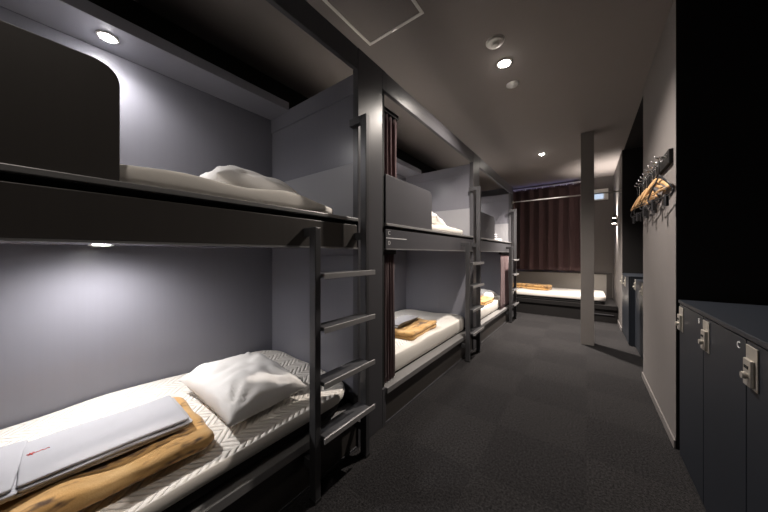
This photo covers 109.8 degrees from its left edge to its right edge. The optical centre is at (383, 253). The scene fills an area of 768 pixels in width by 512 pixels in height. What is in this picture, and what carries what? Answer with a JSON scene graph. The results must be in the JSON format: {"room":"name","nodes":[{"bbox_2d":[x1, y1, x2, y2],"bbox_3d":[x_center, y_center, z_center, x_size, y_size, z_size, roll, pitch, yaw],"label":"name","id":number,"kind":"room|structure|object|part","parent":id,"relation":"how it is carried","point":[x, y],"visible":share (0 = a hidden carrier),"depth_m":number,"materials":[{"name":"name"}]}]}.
{"room":"dormitory","nodes":[
{"label":"dormitory","id":0,"kind":"room"},
{"bbox_2d":[3,0,436,177],"bbox_3d":[-0.152,-0.205,3.714,0.100,2.810,8.960,0,0,37],"label":"wall","id":1,"kind":"structure","parent":0,"point":[131,11],"depth_m":2.02,"materials":[{"name":"black paint"}]},
{"bbox_2d":[134,0,673,190],"bbox_3d":[1.328,-1.658,2.604,3.600,0.104,8.960,0,0,37],"label":"ceiling","id":2,"kind":"structure","parent":0,"point":[579,66],"depth_m":2.32,"materials":[{"name":"grey paint"}]},
{"bbox_2d":[322,0,423,45],"bbox_3d":[-0.062,-1.605,1.754,0.472,0.009,0.472,0,0,37],"label":"access hatch","id":3,"kind":"object","parent":2,"relation":"attached to","point":[372,20],"visible":1,"depth_m":1.81,"materials":[{"name":"white plastic"}]},
{"bbox_2d":[486,35,503,49],"bbox_3d":[0.840,-1.589,2.045,0.132,0.041,0.132,0,0,37],"label":"smoke detector","id":4,"kind":"object","parent":2,"relation":"attached to","point":[494,42],"visible":1,"depth_m":2.02,"materials":[{"name":"white plastic"}]},
{"bbox_2d":[496,58,511,68],"bbox_3d":[1.014,-1.602,2.277,0.122,0.016,0.122,0,0,37],"label":"recessed light","id":5,"kind":"object","parent":2,"relation":"in","point":[505,62],"visible":1,"depth_m":2.26,"materials":[{"name":"white plastic"}]},
{"bbox_2d":[506,81,518,88],"bbox_3d":[1.219,-1.594,2.561,0.110,0.032,0.110,0,0,37],"label":"ceiling speaker","id":6,"kind":"object","parent":2,"relation":"attached to","point":[512,84],"visible":1,"depth_m":2.54,"materials":[{"name":"white plastic"}]},
{"bbox_2d":[283,312,706,511],"bbox_3d":[1.328,1.250,2.604,3.600,0.100,8.960,0,0,37],"label":"floor","id":7,"kind":"structure","parent":0,"point":[539,419],"depth_m":1.74,"materials":[{"name":"carpet"}]},
{"bbox_2d":[0,0,385,511],"bbox_3d":[-1.114,-0.040,1.242,1.037,2.480,2.410,0,0,37],"label":"bunk bed","id":8,"kind":"object","parent":7,"relation":"on","point":[187,281],"visible":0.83,"depth_m":1.48,"materials":[{"name":"grey laminate"}]},
{"bbox_3d":[-1.043,-0.394,0.525,0.030,0.346,0.762,0,0,37],"label":"guard panel","id":9,"kind":"part","parent":8,"relation":"part of","materials":[{"name":"laminate"}]},
{"bbox_2d":[88,244,113,245],"bbox_3d":[-1.340,-0.041,1.280,0.086,0.007,0.086,0,0,37],"label":"recessed light","id":10,"kind":"object","parent":8,"relation":"attached to","point":[89,244],"visible":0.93,"depth_m":1.25,"materials":[{"name":"white plastic"}]},
{"bbox_2d":[96,30,119,43],"bbox_3d":[-1.426,-1.113,1.395,0.086,0.016,0.086,0,0,37],"label":"recessed light","id":11,"kind":"object","parent":8,"relation":"attached to","point":[103,35],"visible":1,"depth_m":1.39,"materials":[{"name":"white plastic"}]},
{"bbox_3d":[-1.508,0.578,1.556,0.030,1.245,1.880,0,0,37],"label":"panel","id":12,"kind":"part","parent":8,"relation":"part of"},
{"bbox_3d":[-1.508,-0.584,1.556,0.030,1.077,1.880,0,0,37],"label":"panel","id":13,"kind":"part","parent":8,"relation":"part of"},
{"bbox_2d":[0,0,288,119],"bbox_3d":[-1.403,-1.153,1.452,0.261,0.063,1.850,0,0,37],"label":"shelf","id":14,"kind":"object","parent":8,"relation":"attached to","point":[79,19],"depth_m":1.50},
{"bbox_2d":[0,350,344,511],"bbox_3d":[-1.093,0.850,1.245,0.981,0.169,1.812,0,0,37],"label":"mattress","id":15,"kind":"object","parent":8,"relation":"on","point":[233,449],"visible":0.38,"depth_m":1.22,"materials":[{"name":"grey fabric"}]},
{"bbox_2d":[0,397,214,511],"bbox_3d":[-1.118,0.750,0.964,0.511,0.076,0.782,0,0,39],"label":"folded blanket","id":16,"kind":"object","parent":15,"relation":"on","point":[78,491],"visible":0.34,"depth_m":0.91,"materials":[{"name":"orange fabric"}]},
{"bbox_2d":[0,440,27,504],"bbox_3d":[-1.262,0.697,0.820,0.335,0.038,0.215,0,0,43],"label":"folded nightwear","id":17,"kind":"object","parent":16,"relation":"on","point":[10,455],"visible":0.85,"depth_m":0.86,"materials":[{"name":"white fabric"}]},
{"bbox_2d":[8,395,192,500],"bbox_3d":[-1.060,0.698,1.048,0.309,0.040,0.463,0,0,39],"label":"sheet","id":18,"kind":"object","parent":16,"relation":"on","point":[51,458],"visible":0.96,"depth_m":0.98,"materials":[{"name":"white fabric"}]},
{"bbox_2d":[179,352,306,426],"bbox_3d":[-0.778,0.691,1.487,0.590,0.198,0.410,0,0,36],"label":"pillow","id":19,"kind":"object","parent":15,"relation":"on","point":[237,388],"visible":1,"depth_m":1.37,"materials":[{"name":"white fabric"}]},
{"bbox_2d":[120,164,332,213],"bbox_3d":[-1.127,-0.266,1.216,0.923,0.093,1.744,0,0,37],"label":"mattress","id":20,"kind":"object","parent":8,"relation":"on","point":[168,179],"visible":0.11,"depth_m":1.06,"materials":[{"name":"beige fabric"}]},
{"bbox_2d":[200,165,297,193],"bbox_3d":[-0.807,-0.384,1.580,0.563,0.228,0.456,0,0,43],"label":"pillow","id":21,"kind":"object","parent":20,"relation":"on","point":[229,174],"visible":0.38,"depth_m":1.36,"materials":[{"name":"white fabric"}]},
{"bbox_3d":[-0.738,0.964,0.960,0.097,0.043,1.826,0,0,37],"label":"bed rail","id":22,"kind":"part","parent":8,"relation":"part of","materials":[{"name":"grey metal"}]},
{"bbox_3d":[-0.728,1.087,0.952,0.032,0.201,1.826,0,0,37],"label":"panel","id":23,"kind":"part","parent":8,"relation":"part of","materials":[{"name":"laminate"}]},
{"bbox_3d":[-0.555,0.578,2.010,0.950,1.245,0.030,0,0,37],"label":"panel","id":24,"kind":"part","parent":8,"relation":"part of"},
{"bbox_3d":[-0.555,-0.590,2.010,0.950,1.090,0.030,0,0,37],"label":"panel","id":25,"kind":"part","parent":8,"relation":"part of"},
{"bbox_2d":[303,113,374,505],"bbox_3d":[-0.245,0.185,1.482,0.178,2.030,0.410,0,0,37],"label":"ladder","id":26,"kind":"object","parent":8,"relation":"attached to","point":[358,414],"visible":1,"depth_m":1.45,"materials":[{"name":"metal"}]},
{"bbox_3d":[-0.336,0.535,1.317,0.046,1.330,0.034,0,0,37],"label":"rail","id":27,"kind":"part","parent":26,"relation":"part of","materials":[{"name":"metal"}]},
{"bbox_3d":[-0.114,0.185,1.613,0.046,2.030,0.034,0,0,37],"label":"rail","id":28,"kind":"part","parent":26,"relation":"part of","materials":[{"name":"metal"}]},
{"bbox_3d":[-0.091,-0.040,1.800,0.045,2.480,0.290,0,0,37],"label":"post","id":29,"kind":"part","parent":8,"relation":"part of","materials":[{"name":"grey metal"}]},
{"bbox_2d":[382,73,479,422],"bbox_3d":[0.230,-0.040,3.034,1.037,2.480,2.170,0,0,37],"label":"bunk bed","id":30,"kind":"object","parent":7,"relation":"on","point":[429,264],"visible":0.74,"depth_m":3.05,"materials":[{"name":"grey laminate"}]},
{"bbox_2d":[384,250,395,382],"bbox_3d":[0.030,0.451,1.998,0.042,0.962,0.167,0,0,37],"label":"curtain","id":31,"kind":"object","parent":30,"relation":"hanging from","point":[389,306],"visible":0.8,"depth_m":2.01,"materials":[{"name":"brown fabric"}]},
{"bbox_2d":[384,106,398,177],"bbox_3d":[0.022,-0.695,2.088,0.050,0.830,0.284,0,0,37],"label":"curtain","id":32,"kind":"object","parent":30,"relation":"hanging from","point":[390,118],"visible":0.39,"depth_m":2.11,"materials":[{"name":"brown fabric"}]},
{"bbox_3d":[-0.236,0.578,3.252,0.030,1.245,1.880,0,0,37],"label":"panel","id":33,"kind":"part","parent":30,"relation":"part of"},
{"bbox_3d":[-0.236,-0.584,3.252,0.030,1.077,1.880,0,0,37],"label":"panel","id":34,"kind":"part","parent":30,"relation":"part of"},
{"bbox_3d":[0.214,-0.394,2.201,0.030,0.346,0.712,0,0,37],"label":"guard panel","id":35,"kind":"part","parent":30,"relation":"part of","materials":[{"name":"grey laminate"}]},
{"bbox_2d":[396,157,420,176],"bbox_3d":[-0.131,-1.153,3.148,0.261,0.063,1.850,0,0,37],"label":"shelf","id":36,"kind":"object","parent":30,"relation":"attached to","point":[404,169],"depth_m":3.63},
{"bbox_3d":[0.534,0.964,2.656,0.097,0.043,1.826,0,0,37],"label":"bed rail","id":37,"kind":"part","parent":30,"relation":"part of","materials":[{"name":"grey metal"}]},
{"bbox_3d":[0.544,1.087,2.648,0.032,0.201,1.826,0,0,37],"label":"panel","id":38,"kind":"part","parent":30,"relation":"part of","materials":[{"name":"metal"}]},
{"bbox_2d":[395,309,463,370],"bbox_3d":[0.151,0.855,2.958,0.920,0.165,1.802,0,0,37],"label":"mattress","id":39,"kind":"object","parent":30,"relation":"on","point":[448,325],"visible":0.29,"depth_m":2.71,"materials":[{"name":"beige fabric"}]},
{"bbox_2d":[395,318,436,340],"bbox_3d":[0.237,0.750,2.798,0.450,0.073,0.625,0,0,33],"label":"folded blanket","id":40,"kind":"object","parent":39,"relation":"on","point":[410,331],"visible":0.63,"depth_m":2.64,"materials":[{"name":"orange fabric"}]},
{"bbox_2d":[395,315,417,327],"bbox_3d":[0.181,0.705,2.860,0.190,0.034,0.471,0,0,33],"label":"folded nightwear","id":41,"kind":"object","parent":40,"relation":"on","point":[402,320],"visible":0.7,"depth_m":2.85,"materials":[{"name":"white fabric"}]},
{"bbox_3d":[0.717,0.578,3.706,0.950,1.245,0.030,0,0,37],"label":"panel","id":42,"kind":"part","parent":30,"relation":"part of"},
{"bbox_3d":[0.717,-0.590,3.706,0.950,1.090,0.030,0,0,37],"label":"panel","id":43,"kind":"part","parent":30,"relation":"part of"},
{"bbox_2d":[432,224,462,233],"bbox_3d":[0.146,-0.262,2.912,0.910,0.085,1.745,0,0,37],"label":"mattress","id":44,"kind":"object","parent":30,"relation":"on","point":[442,228],"visible":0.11,"depth_m":2.85,"materials":[{"name":"beige fabric"}]},
{"bbox_2d":[432,212,446,225],"bbox_3d":[0.451,-0.375,3.053,0.440,0.173,0.330,0,0,32],"label":"pillow","id":45,"kind":"object","parent":44,"relation":"on","point":[436,220],"visible":0.15,"depth_m":2.90,"materials":[{"name":"white fabric"}]},
{"bbox_2d":[461,186,483,362],"bbox_3d":[1.027,0.185,3.178,0.178,2.030,0.410,0,0,37],"label":"ladder","id":46,"kind":"object","parent":30,"relation":"attached to","point":[477,329],"visible":1,"depth_m":3.23,"materials":[{"name":"metal"}]},
{"bbox_3d":[0.936,0.535,3.013,0.046,1.330,0.034,0,0,37],"label":"rail","id":47,"kind":"part","parent":46,"relation":"part of","materials":[{"name":"metal"}]},
{"bbox_3d":[1.158,0.185,3.309,0.046,2.030,0.034,0,0,37],"label":"rail","id":48,"kind":"part","parent":46,"relation":"part of","materials":[{"name":"metal"}]},
{"bbox_3d":[1.181,-0.040,3.495,0.045,2.480,0.290,0,0,37],"label":"post","id":49,"kind":"part","parent":30,"relation":"part of","materials":[{"name":"grey metal"}]},
{"bbox_2d":[479,158,511,342],"bbox_3d":[1.449,-0.040,4.660,1.037,2.480,1.995,0,0,37],"label":"bunk bed","id":50,"kind":"object","parent":7,"relation":"on","point":[496,218],"visible":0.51,"depth_m":5.08,"materials":[{"name":"grey laminate"}]},
{"bbox_3d":[1.486,-0.394,3.897,0.030,0.346,0.712,0,0,37],"label":"guard panel","id":51,"kind":"part","parent":50,"relation":"part of","materials":[{"name":"grey laminate"}]},
{"bbox_2d":[481,295,499,318],"bbox_3d":[1.423,0.858,4.654,0.928,0.159,1.802,0,0,37],"label":"mattress","id":52,"kind":"object","parent":50,"relation":"on","point":[487,309],"visible":0.16,"depth_m":4.25,"materials":[{"name":"beige fabric"}]},
{"bbox_2d":[481,296,493,304],"bbox_3d":[1.528,0.747,4.418,0.407,0.079,0.484,0,0,37],"label":"folded blanket","id":53,"kind":"object","parent":52,"relation":"on","point":[484,300],"visible":0.34,"depth_m":4.29,"materials":[{"name":"orange fabric"}]},
{"bbox_2d":[481,289,497,296],"bbox_3d":[1.694,0.694,4.792,0.560,0.171,0.400,0,0,33],"label":"pillow","id":54,"kind":"object","parent":52,"relation":"on","point":[487,293],"visible":0.23,"depth_m":4.62,"materials":[{"name":"white fabric"}]},
{"bbox_3d":[1.989,0.578,5.402,0.950,1.245,0.030,0,0,37],"label":"panel","id":55,"kind":"part","parent":50,"relation":"part of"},
{"bbox_3d":[1.816,1.087,4.344,0.032,0.201,1.826,0,0,37],"label":"panel","id":56,"kind":"part","parent":50,"relation":"part of","materials":[{"name":"metal"}]},
{"bbox_3d":[1.989,-0.590,5.402,0.950,1.090,0.030,0,0,37],"label":"panel","id":57,"kind":"part","parent":50,"relation":"part of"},
{"bbox_3d":[1.806,0.964,4.352,0.097,0.043,1.826,0,0,37],"label":"bed rail","id":58,"kind":"part","parent":50,"relation":"part of","materials":[{"name":"grey metal"}]},
{"bbox_2d":[499,252,508,309],"bbox_3d":[2.138,0.451,4.785,0.042,0.962,0.639,0,0,37],"label":"curtain","id":59,"kind":"object","parent":50,"relation":"hanging from","point":[504,256],"visible":1,"depth_m":4.75,"materials":[{"name":"pink fabric"}]},
{"bbox_3d":[2.401,-0.040,5.122,0.045,2.480,0.115,0,0,37],"label":"post","id":60,"kind":"part","parent":50,"relation":"part of","materials":[{"name":"grey laminate"}]},
{"bbox_2d":[506,209,518,322],"bbox_3d":[2.299,0.185,4.874,0.178,2.030,0.410,0,0,37],"label":"ladder","id":61,"kind":"object","parent":50,"relation":"attached to","point":[515,259],"visible":1,"depth_m":4.99,"materials":[{"name":"metal"}]},
{"bbox_3d":[2.208,0.535,4.709,0.046,1.330,0.034,0,0,37],"label":"rail","id":62,"kind":"part","parent":61,"relation":"part of","materials":[{"name":"metal"}]},
{"bbox_3d":[2.430,0.185,5.005,0.046,2.030,0.034,0,0,37],"label":"rail","id":63,"kind":"part","parent":61,"relation":"part of","materials":[{"name":"metal"}]},
{"bbox_2d":[481,187,512,316],"bbox_3d":[2.079,-0.040,5.484,0.995,2.480,0.050,0,0,37],"label":"trim","id":64,"kind":"structure","parent":7,"relation":"on","point":[496,191],"depth_m":5.28,"materials":[{"name":"grey metal"}]},
{"bbox_2d":[513,270,617,323],"bbox_3d":[3.475,0.795,5.735,2.178,0.810,1.145,0,0,37],"label":"platform bed","id":65,"kind":"object","parent":7,"relation":"on","point":[607,312],"visible":0.66,"depth_m":5.51,"materials":[{"name":"black paint"}]},
{"bbox_2d":[513,287,605,303],"bbox_3d":[3.412,0.823,5.748,2.005,0.154,1.023,0,0,37],"label":"mattress","id":66,"kind":"object","parent":65,"relation":"on","point":[557,294],"visible":0.51,"depth_m":5.29,"materials":[{"name":"grey fabric"}]},
{"bbox_2d":[513,282,551,289],"bbox_3d":[3.205,0.699,5.922,0.310,0.111,0.806,0,0,-41],"label":"folded blanket","id":67,"kind":"object","parent":66,"relation":"on","point":[519,285],"visible":0.75,"depth_m":5.77,"materials":[{"name":"orange fabric"}]},
{"bbox_3d":[4.630,0.810,5.549,0.090,0.780,0.055,0,0,37],"label":"board post","id":68,"kind":"part","parent":65,"relation":"part of","materials":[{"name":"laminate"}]},
{"bbox_2d":[620,273,642,334],"bbox_3d":[3.748,0.746,3.870,0.527,0.908,0.396,0,0,37],"label":"locker","id":69,"kind":"object","parent":7,"relation":"on","point":[623,274],"visible":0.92,"depth_m":4.01,"materials":[{"name":"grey metal"}]},
{"bbox_3d":[3.566,0.737,4.007,0.017,0.886,0.396,0,0,37],"label":"door","id":70,"kind":"part","parent":69,"relation":"part of","materials":[{"name":"grey metal"}]},
{"bbox_2d":[623,275,642,346],"bbox_3d":[3.505,0.746,3.546,0.527,0.908,0.396,0,0,37],"label":"locker","id":71,"kind":"object","parent":7,"relation":"on","point":[629,280],"visible":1,"depth_m":3.52,"materials":[{"name":"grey metal"}]},
{"bbox_3d":[3.323,0.737,3.683,0.017,0.886,0.396,0,0,37],"label":"door","id":72,"kind":"part","parent":71,"relation":"part of","materials":[{"name":"grey metal"}]},
{"bbox_2d":[633,279,642,357],"bbox_3d":[3.243,0.761,3.130,0.487,0.878,0.536,0,0,37],"label":"locker","id":73,"kind":"object","parent":7,"relation":"on","point":[637,286],"visible":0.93,"depth_m":3.25,"materials":[{"name":"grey metal"}]},
{"bbox_2d":[639,283,642,359],"bbox_3d":[2.918,0.761,2.696,0.487,0.878,0.536,0,0,37],"label":"locker","id":74,"kind":"object","parent":7,"relation":"on","point":[641,291],"visible":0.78,"depth_m":3.01,"materials":[{"name":"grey metal"}]},
{"bbox_3d":[2.752,0.752,2.821,0.017,0.856,0.536,0,0,37],"label":"door","id":75,"kind":"part","parent":74,"relation":"part of","materials":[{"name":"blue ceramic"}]},
{"bbox_2d":[675,304,704,503],"bbox_3d":[1.815,0.746,1.292,0.527,0.908,0.401,0,0,37],"label":"locker","id":76,"kind":"object","parent":7,"relation":"on","point":[689,322],"visible":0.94,"depth_m":1.39,"materials":[{"name":"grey metal"}]},
{"bbox_3d":[1.717,0.377,1.560,0.004,0.140,0.078,0,0,37],"label":"lock plate","id":77,"kind":"part","parent":76,"relation":"part of","materials":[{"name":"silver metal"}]},
{"bbox_2d":[698,317,747,511],"bbox_3d":[1.565,0.746,0.959,0.527,0.908,0.421,0,0,37],"label":"locker","id":78,"kind":"object","parent":7,"relation":"on","point":[725,392],"visible":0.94,"depth_m":1.08,"materials":[{"name":"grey metal"}]},
{"bbox_3d":[1.473,0.377,1.234,0.004,0.140,0.078,0,0,37],"label":"lock plate","id":79,"kind":"part","parent":78,"relation":"part of","materials":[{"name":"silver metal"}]},
{"bbox_2d":[739,340,767,511],"bbox_3d":[1.314,0.746,0.625,0.527,0.908,0.401,0,0,37],"label":"locker","id":80,"kind":"object","parent":7,"relation":"on","point":[754,374],"visible":0.94,"depth_m":0.87,"materials":[{"name":"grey metal"}]},
{"bbox_2d":[678,300,767,349],"bbox_3d":[1.564,0.280,0.939,0.504,0.020,1.280,0,0,37],"label":"countertop","id":81,"kind":"structure","parent":80,"relation":"on","point":[750,322],"depth_m":1.17,"materials":[{"name":"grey laminate"}]},
{"bbox_3d":[1.199,0.403,0.900,0.013,0.024,0.023,0,0,37],"label":"key knob","id":82,"kind":"part","parent":80,"relation":"part of","materials":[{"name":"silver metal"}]},
{"bbox_3d":[1.217,0.377,0.892,0.004,0.140,0.078,0,0,37],"label":"lock plate","id":83,"kind":"part","parent":80,"relation":"part of","materials":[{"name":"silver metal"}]},
{"bbox_2d":[513,176,612,297],"bbox_3d":[3.992,-0.205,6.156,3.600,2.810,0.120,0,0,37],"label":"wall","id":84,"kind":"structure","parent":0,"point":[603,209],"depth_m":5.64,"materials":[{"name":"grey paint"}]},
{"bbox_2d":[594,188,607,200],"bbox_3d":[4.529,-1.240,5.647,0.250,0.230,0.050,0,0,37],"label":"lit sign","id":85,"kind":"object","parent":84,"relation":"attached to","point":[604,196],"visible":0.67,"depth_m":5.63,"materials":[{"name":"white plastic"}]},
{"bbox_2d":[581,131,593,345],"bbox_3d":[2.725,-0.205,3.619,0.142,2.810,0.140,0,0,37],"label":"column","id":86,"kind":"structure","parent":0,"point":[587,138],"depth_m":3.56,"materials":[{"name":"grey paint"}]},
{"bbox_2d":[613,147,642,331],"bbox_3d":[4.539,-0.203,4.602,0.860,2.805,1.710,0,0,37],"label":"wall","id":87,"kind":"structure","parent":0,"point":[627,235],"depth_m":4.15,"materials":[{"name":"black paint"}]},
{"bbox_2d":[512,189,621,203],"bbox_3d":[3.084,-0.985,4.687,1.567,0.060,0.059,0,0,37],"label":"pole","id":88,"kind":"object","parent":87,"relation":"attached to","point":[513,202],"visible":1,"depth_m":4.68,"materials":[{"name":"white metal"}]},
{"bbox_2d":[612,218,616,223],"bbox_3d":[4.162,-0.600,4.879,0.074,0.101,0.080,0,0,37],"label":"wall sconce","id":89,"kind":"object","parent":87,"relation":"attached to","point":[614,220],"visible":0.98,"depth_m":4.86,"materials":[{"name":"silver metal"}]},
{"bbox_2d":[643,0,767,449],"bbox_3d":[2.502,-0.203,1.886,0.860,2.805,1.200,0,0,37],"label":"wall","id":90,"kind":"structure","parent":0,"point":[705,90],"depth_m":1.60,"materials":[{"name":"grey paint"}]},
{"bbox_2d":[634,148,672,191],"bbox_3d":[2.112,-0.625,2.153,0.083,0.090,1.060,0,0,37],"label":"hook rail","id":91,"kind":"object","parent":90,"relation":"attached to","point":[666,160],"visible":0.78,"depth_m":1.90,"materials":[{"name":"black metal"}]},
{"bbox_2d":[630,190,643,222],"bbox_3d":[2.372,-0.468,2.526,0.014,0.342,0.389,0,0,29],"label":"hanger","id":92,"kind":"object","parent":91,"relation":"hanging from","point":[640,214],"visible":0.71,"depth_m":2.52,"materials":[{"name":"black plastic"}]},
{"bbox_2d":[630,184,648,211],"bbox_3d":[2.301,-0.525,2.432,0.015,0.229,0.420,0,0,27],"label":"hanger","id":93,"kind":"object","parent":91,"relation":"hanging from","point":[635,202],"visible":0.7,"depth_m":2.46,"materials":[{"name":"brown wood"}]},
{"bbox_2d":[633,180,650,220],"bbox_3d":[2.230,-0.468,2.337,0.014,0.342,0.389,0,0,28],"label":"hanger","id":94,"kind":"object","parent":91,"relation":"hanging from","point":[637,213],"visible":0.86,"depth_m":2.34,"materials":[{"name":"black plastic"}]},
{"bbox_3d":[2.230,-0.441,2.337,0.008,0.166,0.389,0,0,28],"label":"frame","id":95,"kind":"part","parent":94,"relation":"part of","materials":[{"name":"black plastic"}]},
{"bbox_2d":[635,177,654,207],"bbox_3d":[2.160,-0.525,2.243,0.016,0.229,0.420,0,0,28],"label":"hanger","id":96,"kind":"object","parent":91,"relation":"hanging from","point":[643,177],"visible":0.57,"depth_m":2.23,"materials":[{"name":"brown wood"}]},
{"bbox_2d":[636,174,657,205],"bbox_3d":[2.089,-0.525,2.148,0.015,0.229,0.420,0,0,27],"label":"hanger","id":97,"kind":"object","parent":91,"relation":"hanging from","point":[642,194],"visible":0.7,"depth_m":2.16,"materials":[{"name":"brown wood"}]},
{"bbox_2d":[639,170,660,216],"bbox_3d":[2.018,-0.468,2.054,0.014,0.342,0.389,0,0,28],"label":"hanger","id":98,"kind":"object","parent":91,"relation":"hanging from","point":[643,209],"visible":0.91,"depth_m":2.05,"materials":[{"name":"black plastic"}]},
{"bbox_3d":[2.018,-0.441,2.054,0.008,0.166,0.389,0,0,28],"label":"frame","id":99,"kind":"part","parent":98,"relation":"part of","materials":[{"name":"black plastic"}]},
{"bbox_2d":[641,166,665,201],"bbox_3d":[1.947,-0.525,1.960,0.016,0.229,0.420,0,0,28],"label":"hanger","id":100,"kind":"object","parent":91,"relation":"hanging from","point":[657,185],"visible":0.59,"depth_m":1.91,"materials":[{"name":"brown wood"}]},
{"bbox_2d":[643,161,670,199],"bbox_3d":[1.876,-0.525,1.865,0.015,0.229,0.420,0,0,27],"label":"hanger","id":101,"kind":"object","parent":91,"relation":"hanging from","point":[660,181],"visible":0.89,"depth_m":1.86,"materials":[{"name":"brown wood"}]},
{"bbox_2d":[647,156,673,210],"bbox_3d":[1.806,-0.468,1.771,0.014,0.342,0.389,0,0,28],"label":"hanger","id":102,"kind":"object","parent":91,"relation":"hanging from","point":[666,196],"visible":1,"depth_m":1.75,"materials":[{"name":"brown wood"}]},
{"bbox_3d":[1.806,-0.441,1.771,0.008,0.166,0.389,0,0,28],"label":"frame","id":103,"kind":"part","parent":102,"relation":"part of","materials":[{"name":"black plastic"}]},
{"bbox_2d":[642,372,675,448],"bbox_3d":[2.154,1.173,2.147,0.010,0.055,1.210,0,0,37],"label":"baseboard","id":104,"kind":"structure","parent":90,"relation":"attached to","point":[666,426],"depth_m":1.96,"materials":[{"name":"grey wood"}]},
{"bbox_3d":[3.648,-0.607,6.439,1.610,1.895,0.060,0,0,37],"label":"window","id":105,"kind":"structure","parent":0,"visible":0},
{"bbox_2d":[513,181,580,270],"bbox_3d":[3.525,-0.595,6.258,1.770,1.920,0.112,0,0,37],"label":"window curtain","id":106,"kind":"object","parent":105,"relation":"hanging from","point":[548,230],"visible":0.7,"depth_m":6.11,"materials":[{"name":"red fabric"}]},
{"bbox_3d":[3.530,-1.545,6.265,1.770,0.020,0.024,0,0,37],"label":"curtain rail","id":107,"kind":"part","parent":106,"relation":"part of","materials":[{"name":"white plastic"}]}
]}

